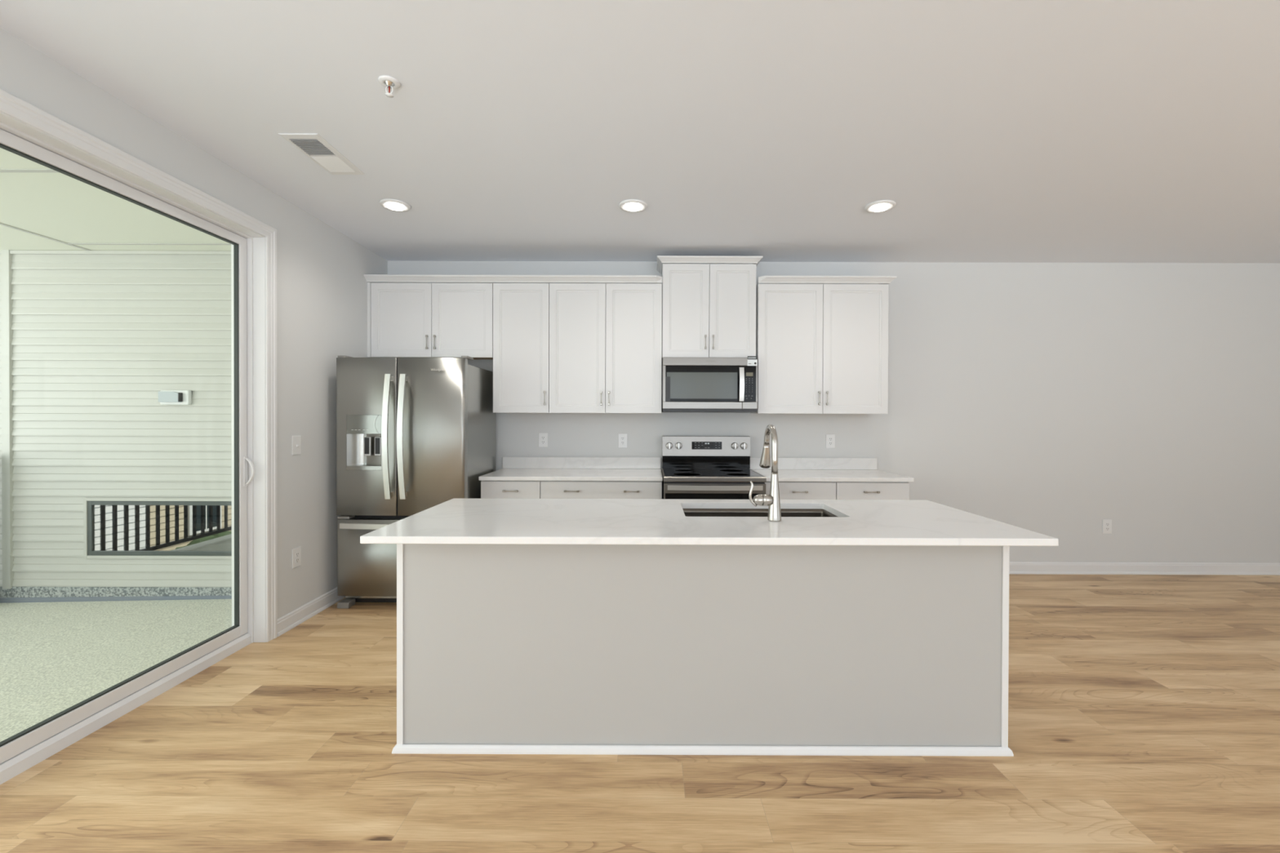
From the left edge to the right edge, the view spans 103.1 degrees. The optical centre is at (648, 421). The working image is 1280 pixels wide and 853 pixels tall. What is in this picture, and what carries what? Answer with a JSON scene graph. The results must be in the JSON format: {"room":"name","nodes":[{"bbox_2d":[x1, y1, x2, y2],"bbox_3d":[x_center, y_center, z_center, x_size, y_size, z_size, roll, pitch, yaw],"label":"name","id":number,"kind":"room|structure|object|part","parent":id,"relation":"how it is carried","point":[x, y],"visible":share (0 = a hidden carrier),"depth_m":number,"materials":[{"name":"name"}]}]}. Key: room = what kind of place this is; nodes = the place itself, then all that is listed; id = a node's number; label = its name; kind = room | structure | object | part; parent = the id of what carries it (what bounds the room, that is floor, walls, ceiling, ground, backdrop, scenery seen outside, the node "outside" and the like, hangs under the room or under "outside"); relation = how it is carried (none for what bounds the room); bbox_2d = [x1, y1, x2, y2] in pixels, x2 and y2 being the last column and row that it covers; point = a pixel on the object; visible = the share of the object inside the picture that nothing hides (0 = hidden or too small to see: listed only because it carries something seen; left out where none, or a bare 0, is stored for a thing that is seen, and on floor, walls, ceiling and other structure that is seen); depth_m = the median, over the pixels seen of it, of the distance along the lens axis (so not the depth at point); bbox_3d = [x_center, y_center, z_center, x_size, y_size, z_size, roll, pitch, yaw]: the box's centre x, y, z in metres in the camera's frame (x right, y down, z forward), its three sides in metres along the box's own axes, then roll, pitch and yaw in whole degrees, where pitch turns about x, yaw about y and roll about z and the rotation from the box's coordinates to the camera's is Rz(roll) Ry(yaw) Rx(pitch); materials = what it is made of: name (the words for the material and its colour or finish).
{"room":"kitchen","nodes":[
{"label":"kitchen","id":0,"kind":"room"},
{"bbox_2d":[0,147,231,250],"bbox_3d":[-4.254,-1.447,1.233,3.479,0.200,5.669,0,0,0],"label":"ceiling","id":1,"kind":"structure","parent":0,"point":[58,206],"depth_m":3.41,"materials":[{"name":"white paint"}]},
{"bbox_2d":[0,168,231,250],"bbox_3d":[-3.497,-1.341,1.223,1.946,0.006,5.630,0,0,0],"label":"trim","id":2,"kind":"structure","parent":1,"relation":"attached to","point":[1,170],"depth_m":3.86,"materials":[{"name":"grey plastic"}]},
{"bbox_2d":[0,250,231,587],"bbox_3d":[-4.253,-0.019,4.100,3.480,2.689,0.075,0,0,0],"label":"wall","id":3,"kind":"structure","parent":0,"point":[95,341],"depth_m":4.07,"materials":[{"name":"grey plastic"}]},
{"bbox_2d":[0,249,13,589],"bbox_3d":[-5.130,-0.014,4.080,0.063,2.704,0.058,0,0,0],"label":"trim","id":4,"kind":"structure","parent":3,"relation":"attached to","point":[6,317],"depth_m":4.05,"materials":[{"name":"grey plastic"}]},
{"bbox_2d":[0,586,231,597],"bbox_3d":[-4.258,1.394,4.099,3.478,0.134,0.072,0,0,0],"label":"baseboard","id":5,"kind":"structure","parent":3,"relation":"attached to","point":[15,592],"depth_m":4.07,"materials":[{"name":"grey stone"}]},
{"bbox_2d":[0,595,231,603],"bbox_3d":[-4.258,1.440,4.059,3.480,0.122,0.008,0,0,0],"label":"trim","id":6,"kind":"structure","parent":3,"relation":"attached to","point":[2,600],"depth_m":4.06,"materials":[{"name":"grey"}]},
{"bbox_2d":[9,250,231,254],"bbox_3d":[-3.801,-1.347,4.050,2.583,0.027,0.010,0,0,0],"label":"trim","id":7,"kind":"structure","parent":3,"relation":"attached to","point":[193,252],"depth_m":4.05,"materials":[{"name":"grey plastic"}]},
{"bbox_2d":[83,497,231,559],"bbox_3d":[-3.720,0.856,4.225,1.598,0.486,0.332,0,0,0],"label":"railing","id":8,"kind":"object","parent":3,"relation":"attached to","point":[151,528],"visible":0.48,"depth_m":4.30,"materials":[{"name":"black"}]},
{"bbox_2d":[158,390,191,404],"bbox_3d":[-3.768,-0.191,4.031,0.226,0.117,0.068,0,0,0],"label":"outlet box","id":9,"kind":"object","parent":3,"relation":"attached to","point":[165,397],"visible":1,"depth_m":4.02,"materials":[{"name":"white plastic"}]},
{"bbox_2d":[0,599,231,742],"bbox_3d":[-3.938,1.576,1.235,2.829,0.325,5.639,0,0,0],"label":"floor","id":10,"kind":"structure","parent":0,"point":[55,657],"depth_m":3.25,"materials":[{"name":"beige concrete"}]},
{"bbox_2d":[0,27,387,618],"bbox_3d":[-2.416,-0.023,0.495,0.205,2.740,8.282,0,0,0],"label":"wall","id":11,"kind":"structure","parent":0,"point":[322,284],"depth_m":3.30,"materials":[{"name":"white paint"}]},
{"bbox_2d":[0,111,266,784],"bbox_3d":[-2.411,0.118,1.227,0.195,2.450,3.684,0,0,0],"label":"door","id":12,"kind":"structure","parent":11,"relation":"in","point":[29,747],"depth_m":2.89,"materials":[{"name":"white paint"}]},
{"bbox_3d":[-2.452,1.312,1.234,0.120,0.062,3.641,0,0,0],"label":"sill","id":13,"kind":"part","parent":12,"relation":"part of","materials":[{"name":"white plastic"}]},
{"bbox_3d":[-2.381,0.298,3.029,0.056,0.180,0.028,0,0,0],"label":"handle","id":14,"kind":"part","parent":12,"relation":"part of","materials":[{"name":"white plastic"}]},
{"bbox_2d":[0,88,277,642],"bbox_3d":[-2.303,0.084,1.224,0.019,2.519,3.825,0,0,0],"label":"trim","id":15,"kind":"structure","parent":11,"relation":"attached to","point":[11,105],"depth_m":3.00,"materials":[{"name":"white paint"}]},
{"bbox_2d":[292,435,301,455],"bbox_3d":[-2.300,0.156,3.325,0.018,0.124,0.080,0,0,0],"label":"light switch","id":16,"kind":"object","parent":11,"relation":"attached to","point":[296,440],"visible":1,"depth_m":3.32,"materials":[{"name":"white plastic"}]},
{"bbox_2d":[292,546,301,568],"bbox_3d":[-2.307,0.891,3.329,0.009,0.124,0.080,0,0,0],"label":"wall outlet","id":17,"kind":"object","parent":11,"relation":"attached to","point":[296,553],"visible":1,"depth_m":3.32,"materials":[{"name":"white plastic"}]},
{"bbox_2d":[277,586,345,636],"bbox_3d":[-2.302,1.278,3.819,0.021,0.101,1.349,0,0,0],"label":"baseboard","id":18,"kind":"structure","parent":11,"relation":"attached to","point":[286,623],"depth_m":3.42,"materials":[{"name":"white paint"}]},
{"bbox_2d":[0,0,1279,262],"bbox_3d":[2.223,-1.503,0.479,9.065,0.250,8.282,0,0,0],"label":"ceiling","id":19,"kind":"structure","parent":0,"point":[996,131],"depth_m":2.33,"materials":[{"name":"white paint"}]},
{"bbox_2d":[278,133,364,174],"bbox_3d":[-1.707,-1.398,2.675,0.192,0.009,0.407,0,0,0],"label":"ceiling vent","id":20,"kind":"object","parent":19,"relation":"in","point":[313,145],"visible":1,"depth_m":2.65,"materials":[{"name":"white metal"}]},
{"bbox_2d":[377,75,400,97],"bbox_3d":[-1.068,-1.369,2.091,0.082,0.058,0.082,0,0,0],"label":"sprinkler","id":21,"kind":"object","parent":19,"relation":"attached to","point":[390,82],"visible":1,"depth_m":2.08,"materials":[{"name":"white paint"}]},
{"bbox_2d":[378,198,410,212],"bbox_3d":[-1.645,-1.394,3.295,0.185,0.023,0.185,0,0,0],"label":"recessed light","id":22,"kind":"object","parent":19,"relation":"in","point":[394,205],"visible":1,"depth_m":3.27,"materials":[{"name":"white paint"}]},
{"bbox_2d":[618,199,647,212],"bbox_3d":[-0.102,-1.389,3.292,0.185,0.023,0.185,0,0,0],"label":"recessed light","id":23,"kind":"object","parent":19,"relation":"in","point":[628,205],"visible":1,"depth_m":3.26,"materials":[{"name":"white plastic"}]},
{"bbox_2d":[864,200,896,213],"bbox_3d":[1.497,-1.384,3.289,0.185,0.023,0.185,0,0,0],"label":"recessed light","id":24,"kind":"object","parent":19,"relation":"in","point":[881,206],"visible":1,"depth_m":3.26,"materials":[{"name":"white plastic"}]},
{"bbox_2d":[0,573,1279,852],"bbox_3d":[2.099,1.451,0.496,9.035,0.180,8.023,0,0,0],"label":"floor","id":25,"kind":"structure","parent":0,"point":[1144,710],"depth_m":1.95,"materials":[{"name":"brown wood"}]},
{"bbox_2d":[336,355,495,608],"bbox_3d":[-1.757,0.429,3.960,0.931,1.800,0.922,0,0,0],"label":"refrigerator","id":26,"kind":"object","parent":25,"relation":"on","point":[415,435],"visible":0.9,"depth_m":3.60,"materials":[{"name":"silver metal"}]},
{"bbox_3d":[-2.015,0.021,3.626,0.252,0.134,0.059,0,0,0],"label":"control panel","id":27,"kind":"part","parent":26,"relation":"part of","materials":[{"name":"grey metal"}]},
{"bbox_3d":[-2.003,0.106,3.628,0.438,1.118,0.078,0,0,0],"label":"door","id":28,"kind":"part","parent":26,"relation":"part of","materials":[{"name":"silver metal"}]},
{"bbox_3d":[-1.768,0.968,3.633,0.902,0.542,0.078,0,0,0],"label":"freezer drawer","id":29,"kind":"part","parent":26,"relation":"part of","materials":[{"name":"silver metal"}]},
{"bbox_3d":[-1.822,0.105,3.545,0.038,0.874,0.096,0,0,0],"label":"handle","id":30,"kind":"part","parent":26,"relation":"part of","materials":[{"name":"silver metal"}]},
{"bbox_3d":[-1.718,0.106,3.545,0.038,0.874,0.096,0,0,0],"label":"handle","id":31,"kind":"part","parent":26,"relation":"part of","materials":[{"name":"silver metal"}]},
{"bbox_3d":[-1.542,0.108,3.627,0.468,1.118,0.078,0,0,0],"label":"door","id":32,"kind":"part","parent":26,"relation":"part of","materials":[{"name":"silver metal"}]},
{"bbox_2d":[480,480,541,498],"bbox_3d":[-1.058,0.889,4.169,0.454,0.882,0.640,0,0,0],"label":"base cabinet","id":33,"kind":"object","parent":25,"relation":"on","point":[489,489],"visible":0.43,"depth_m":3.88,"materials":[{"name":"white paint"}]},
{"bbox_3d":[-1.053,0.528,3.862,0.116,0.015,0.030,0,0,0],"label":"handle","id":34,"kind":"part","parent":33,"relation":"part of","materials":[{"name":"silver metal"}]},
{"bbox_2d":[540,480,662,498],"bbox_3d":[-0.365,0.891,4.168,0.928,0.882,0.640,0,0,0],"label":"base cabinet","id":35,"kind":"object","parent":25,"relation":"on","point":[548,489],"visible":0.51,"depth_m":3.88,"materials":[{"name":"white paint"}]},
{"bbox_2d":[479,457,662,480],"bbox_3d":[-0.592,0.382,4.164,1.392,0.131,0.642,0,0,0],"label":"countertop","id":36,"kind":"structure","parent":35,"relation":"on","point":[514,468],"depth_m":4.43,"materials":[{"name":"white stone"}]},
{"bbox_3d":[-0.587,0.529,3.861,0.116,0.015,0.030,0,0,0],"label":"handle","id":37,"kind":"part","parent":35,"relation":"part of","materials":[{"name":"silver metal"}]},
{"bbox_3d":[-0.132,0.531,3.860,0.116,0.015,0.030,0,0,0],"label":"handle","id":38,"kind":"part","parent":35,"relation":"part of","materials":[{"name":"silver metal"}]},
{"bbox_2d":[391,543,1013,756],"bbox_3d":[0.218,0.902,2.389,2.510,0.885,0.682,0,0,0],"label":"kitchen island","id":39,"kind":"object","parent":25,"relation":"on","point":[502,649],"visible":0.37,"depth_m":2.07,"materials":[{"name":"grey paint"}]},
{"bbox_3d":[-1.012,0.889,2.077,0.026,0.862,0.027,0,0,0],"label":"corner moulding","id":40,"kind":"part","parent":39,"relation":"part of","materials":[{"name":"white paint"}]},
{"bbox_3d":[0.216,1.331,2.376,2.510,0.028,0.652,0,0,0],"label":"shoe moulding","id":41,"kind":"part","parent":39,"relation":"part of","materials":[{"name":"white paint"}]},
{"bbox_2d":[360,498,1058,546],"bbox_3d":[0.225,0.445,2.349,2.611,0.028,0.905,0,0,0],"label":"island countertop","id":42,"kind":"structure","parent":39,"relation":"on","point":[905,522],"depth_m":2.11,"materials":[{"name":"white stone"}]},
{"bbox_2d":[682,508,837,516],"bbox_3d":[0.540,0.568,2.486,0.789,0.215,0.408,0,0,0],"label":"undermount sink","id":43,"kind":"object","parent":42,"relation":"in","point":[687,512],"visible":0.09,"depth_m":2.67,"materials":[{"name":"silver metal"}]},
{"bbox_2d":[748,424,781,521],"bbox_3d":[0.509,0.222,2.313,0.143,0.418,0.242,0,0,0],"label":"faucet","id":44,"kind":"object","parent":42,"relation":"on","point":[772,500],"visible":1,"depth_m":2.21,"materials":[{"name":"silver metal"}]},
{"bbox_3d":[0.467,0.315,2.223,0.060,0.115,0.051,0,0,0],"label":"lever handle","id":45,"kind":"part","parent":44,"relation":"part of","materials":[{"name":"silver metal"}]},
{"bbox_3d":[0.550,0.119,2.299,0.027,0.211,0.181,0,0,0],"label":"spout","id":46,"kind":"part","parent":44,"relation":"part of","materials":[{"name":"silver metal"}]},
{"bbox_3d":[1.447,0.897,2.073,0.026,0.862,0.027,0,0,0],"label":"corner moulding","id":47,"kind":"part","parent":39,"relation":"part of","materials":[{"name":"white paint"}]},
{"bbox_2d":[662,435,766,499],"bbox_3d":[0.491,0.733,4.084,0.763,1.206,0.735,0,0,0],"label":"electric range","id":48,"kind":"object","parent":25,"relation":"on","point":[694,467],"visible":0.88,"depth_m":4.35,"materials":[{"name":"silver metal"}]},
{"bbox_3d":[0.177,0.209,4.368,0.060,0.060,0.026,0,0,0],"label":"knob","id":49,"kind":"part","parent":48,"relation":"part of","materials":[{"name":"silver metal"}]},
{"bbox_3d":[0.257,0.209,4.368,0.060,0.060,0.026,0,0,0],"label":"knob","id":50,"kind":"part","parent":48,"relation":"part of","materials":[{"name":"silver metal"}]},
{"bbox_3d":[0.489,0.786,3.789,0.736,0.503,0.035,0,0,0],"label":"door glass","id":51,"kind":"part","parent":48,"relation":"part of","materials":[{"name":"black glass"}]},
{"bbox_2d":[662,468,766,482],"bbox_3d":[0.491,0.428,4.077,0.760,0.038,0.620,0,0,0],"label":"cooktop","id":52,"kind":"object","parent":48,"relation":"in","point":[669,475],"depth_m":3.86,"materials":[{"name":"black glass"}]},
{"bbox_3d":[0.489,0.777,3.790,0.758,0.630,0.038,0,0,0],"label":"oven door","id":53,"kind":"part","parent":48,"relation":"part of","materials":[{"name":"silver metal"}]},
{"bbox_3d":[0.487,0.488,3.743,0.700,0.035,0.055,0,0,0],"label":"handle","id":54,"kind":"part","parent":48,"relation":"part of","materials":[{"name":"silver metal"}]},
{"bbox_3d":[0.740,0.211,4.367,0.060,0.060,0.026,0,0,0],"label":"knob","id":55,"kind":"part","parent":48,"relation":"part of","materials":[{"name":"silver metal"}]},
{"bbox_3d":[0.818,0.211,4.367,0.060,0.060,0.026,0,0,0],"label":"knob","id":56,"kind":"part","parent":48,"relation":"part of","materials":[{"name":"silver metal"}]},
{"bbox_2d":[764,481,835,499],"bbox_3d":[1.155,0.896,4.165,0.548,0.882,0.640,0,0,0],"label":"base cabinet","id":57,"kind":"object","parent":25,"relation":"on","point":[788,490],"visible":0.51,"depth_m":3.87,"materials":[{"name":"white paint"}]},
{"bbox_3d":[1.148,0.535,3.858,0.116,0.015,0.030,0,0,0],"label":"handle","id":58,"kind":"part","parent":57,"relation":"part of","materials":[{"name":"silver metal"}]},
{"bbox_2d":[835,481,909,499],"bbox_3d":[1.708,0.898,4.164,0.554,0.882,0.640,0,0,0],"label":"base cabinet","id":59,"kind":"object","parent":25,"relation":"on","point":[844,490],"visible":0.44,"depth_m":3.87,"materials":[{"name":"white paint"}]},
{"bbox_2d":[750,457,914,481],"bbox_3d":[1.442,0.388,4.160,1.126,0.131,0.642,0,0,0],"label":"countertop","id":60,"kind":"structure","parent":59,"relation":"on","point":[789,469],"depth_m":4.32,"materials":[{"name":"white stone"}]},
{"bbox_3d":[1.692,0.537,3.857,0.116,0.015,0.030,0,0,0],"label":"handle","id":61,"kind":"part","parent":59,"relation":"part of","materials":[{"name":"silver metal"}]},
{"bbox_2d":[387,261,1279,563],"bbox_3d":[2.226,-0.032,4.554,9.065,2.740,0.150,0,0,0],"label":"wall","id":62,"kind":"structure","parent":0,"point":[1055,400],"depth_m":4.48,"materials":[{"name":"white paint"}]},
{"bbox_2d":[367,282,493,359],"bbox_3d":[-1.790,-0.831,4.300,1.027,0.611,0.359,0,0,0],"label":"upper cabinet","id":63,"kind":"object","parent":62,"relation":"attached to","point":[408,320],"depth_m":4.16,"materials":[{"name":"white paint"}]},
{"bbox_3d":[-2.290,-0.832,4.163,0.027,0.610,0.019,0,0,0],"label":"filler strip","id":64,"kind":"part","parent":63,"relation":"part of","materials":[{"name":"white wood"}]},
{"bbox_3d":[-2.025,-0.829,4.161,0.496,0.607,0.019,0,0,0],"label":"door","id":65,"kind":"part","parent":63,"relation":"part of","materials":[{"name":"white paint"}]},
{"bbox_3d":[-1.808,-0.646,4.137,0.015,0.116,0.030,0,0,0],"label":"handle","id":66,"kind":"part","parent":63,"relation":"part of","materials":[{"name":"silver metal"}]},
{"bbox_3d":[-1.744,-0.646,4.137,0.015,0.116,0.030,0,0,0],"label":"handle","id":67,"kind":"part","parent":63,"relation":"part of","materials":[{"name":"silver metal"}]},
{"bbox_3d":[-1.526,-0.828,4.160,0.496,0.607,0.019,0,0,0],"label":"door","id":68,"kind":"part","parent":63,"relation":"part of","materials":[{"name":"white paint"}]},
{"bbox_3d":[-1.777,-0.553,4.336,0.968,0.014,0.287,0,0,0],"label":"panel","id":69,"kind":"part","parent":63,"relation":"part of","materials":[{"name":"white wood"}]},
{"bbox_2d":[364,274,662,283],"bbox_3d":[-1.098,-1.159,4.126,2.411,0.050,0.044,0,0,0],"label":"crown molding","id":70,"kind":"structure","parent":63,"relation":"attached to","point":[369,277],"depth_m":4.12,"materials":[{"name":"white paint"}]},
{"bbox_2d":[493,283,549,413],"bbox_3d":[-1.046,-0.603,4.300,0.458,1.063,0.359,0,0,0],"label":"upper cabinet","id":71,"kind":"object","parent":62,"relation":"attached to","point":[521,311],"visible":0.97,"depth_m":4.16,"materials":[{"name":"white paint"}]},
{"bbox_3d":[-0.849,-0.190,4.138,0.015,0.116,0.030,0,0,0],"label":"handle","id":72,"kind":"part","parent":71,"relation":"part of","materials":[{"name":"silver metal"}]},
{"bbox_2d":[538,432,547,447],"bbox_3d":[-0.931,0.164,4.480,0.080,0.124,0.009,0,0,0],"label":"wall outlet","id":73,"kind":"object","parent":62,"relation":"attached to","point":[543,437],"visible":1,"depth_m":4.48,"materials":[{"name":"white plastic"}]},
{"bbox_2d":[502,457,661,468],"bbox_3d":[-0.591,0.365,4.475,1.392,0.101,0.020,0,0,0],"label":"backsplash","id":74,"kind":"structure","parent":62,"relation":"attached to","point":[508,462],"depth_m":4.47,"materials":[{"name":"white stone"}]},
{"bbox_2d":[549,283,662,413],"bbox_3d":[-0.354,-0.601,4.299,0.920,1.063,0.359,0,0,0],"label":"upper cabinet","id":75,"kind":"object","parent":62,"relation":"attached to","point":[606,339],"visible":1,"depth_m":4.16,"materials":[{"name":"white paint"}]},
{"bbox_3d":[-0.585,-0.599,4.160,0.458,1.059,0.019,0,0,0],"label":"door","id":76,"kind":"part","parent":75,"relation":"part of","materials":[{"name":"white paint"}]},
{"bbox_3d":[-0.124,-0.597,4.159,0.457,1.059,0.019,0,0,0],"label":"door","id":77,"kind":"part","parent":75,"relation":"part of","materials":[{"name":"white paint"}]},
{"bbox_2d":[617,433,626,447],"bbox_3d":[-0.230,0.169,4.479,0.080,0.124,0.009,0,0,0],"label":"wall outlet","id":78,"kind":"object","parent":62,"relation":"attached to","point":[622,437],"visible":1,"depth_m":4.48,"materials":[{"name":"white plastic"}]},
{"bbox_2d":[656,255,763,359],"bbox_3d":[0.494,-0.928,4.289,0.855,0.818,0.373,0,0,0],"label":"upper cabinet","id":79,"kind":"object","parent":62,"relation":"attached to","point":[708,307],"visible":0.99,"depth_m":4.15,"materials":[{"name":"white paint"}]},
{"bbox_3d":[0.302,-0.903,4.156,0.380,0.767,0.019,0,0,0],"label":"door","id":80,"kind":"part","parent":79,"relation":"part of","materials":[{"name":"white paint"}]},
{"bbox_2d":[662,355,757,413],"bbox_3d":[0.492,-0.301,4.255,0.761,0.448,0.446,0,0,0],"label":"microwave oven","id":81,"kind":"object","parent":79,"relation":"attached to","point":[689,384],"visible":1,"depth_m":4.08,"materials":[{"name":"silver metal"}]},
{"bbox_3d":[0.445,-0.303,4.096,0.622,0.290,0.029,0,0,0],"label":"door","id":82,"kind":"part","parent":81,"relation":"part of","materials":[{"name":"black glass"}]},
{"bbox_3d":[0.739,-0.296,4.056,0.037,0.270,0.049,0,0,0],"label":"handle","id":83,"kind":"part","parent":81,"relation":"part of","materials":[{"name":"silver metal"}]},
{"bbox_3d":[0.809,-0.302,4.095,0.103,0.290,0.029,0,0,0],"label":"control panel","id":84,"kind":"part","parent":81,"relation":"part of","materials":[{"name":"black glass"}]},
{"bbox_3d":[0.812,-0.274,4.099,0.120,0.348,0.038,0,0,0],"label":"panel frame","id":85,"kind":"part","parent":81,"relation":"part of","materials":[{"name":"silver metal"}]},
{"bbox_3d":[0.495,-1.314,4.286,0.855,0.046,0.372,0,0,0],"label":"crown","id":86,"kind":"part","parent":79,"relation":"part of","materials":[{"name":"white paint"}]},
{"bbox_3d":[0.524,-0.646,4.133,0.015,0.116,0.030,0,0,0],"label":"handle","id":87,"kind":"part","parent":79,"relation":"part of","materials":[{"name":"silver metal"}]},
{"bbox_3d":[0.685,-0.902,4.156,0.380,0.767,0.019,0,0,0],"label":"door","id":88,"kind":"part","parent":79,"relation":"part of","materials":[{"name":"white paint"}]},
{"bbox_2d":[750,457,877,469],"bbox_3d":[1.442,0.371,4.471,1.126,0.101,0.020,0,0,0],"label":"backsplash","id":89,"kind":"structure","parent":62,"relation":"attached to","point":[783,463],"depth_m":4.46,"materials":[{"name":"white stone"}]},
{"bbox_2d":[749,275,897,413],"bbox_3d":[1.446,-0.621,4.289,1.110,1.114,0.373,0,0,0],"label":"upper cabinet","id":90,"kind":"object","parent":62,"relation":"attached to","point":[821,348],"visible":1,"depth_m":4.15,"materials":[{"name":"white paint"}]},
{"bbox_3d":[1.156,-0.593,4.157,0.528,1.059,0.019,0,0,0],"label":"door","id":91,"kind":"part","parent":90,"relation":"part of","materials":[{"name":"white paint"}]},
{"bbox_3d":[1.452,-0.190,4.134,0.015,0.116,0.030,0,0,0],"label":"handle","id":92,"kind":"part","parent":90,"relation":"part of","materials":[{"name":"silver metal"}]},
{"bbox_3d":[1.448,-1.152,4.285,1.110,0.050,0.372,0,0,0],"label":"crown","id":93,"kind":"part","parent":90,"relation":"part of","materials":[{"name":"white paint"}]},
{"bbox_3d":[1.688,-0.592,4.156,0.531,1.059,0.019,0,0,0],"label":"door","id":94,"kind":"part","parent":90,"relation":"part of","materials":[{"name":"white paint"}]},
{"bbox_2d":[826,434,835,448],"bbox_3d":[1.600,0.175,4.476,0.080,0.124,0.009,0,0,0],"label":"wall outlet","id":95,"kind":"object","parent":62,"relation":"attached to","point":[830,438],"visible":1,"depth_m":4.47,"materials":[{"name":"white plastic"}]},
{"bbox_2d":[1102,519,1111,533],"bbox_3d":[4.038,0.926,4.476,0.080,0.124,0.009,0,0,0],"label":"wall outlet","id":96,"kind":"object","parent":62,"relation":"attached to","point":[1106,523],"visible":1,"depth_m":4.47,"materials":[{"name":"white plastic"}]},
{"bbox_2d":[1008,561,1279,575],"bbox_3d":[4.314,1.295,4.472,4.580,0.101,0.021,0,0,0],"label":"baseboard","id":97,"kind":"structure","parent":62,"relation":"attached to","point":[1042,568],"depth_m":4.47,"materials":[{"name":"white paint"}]}
]}

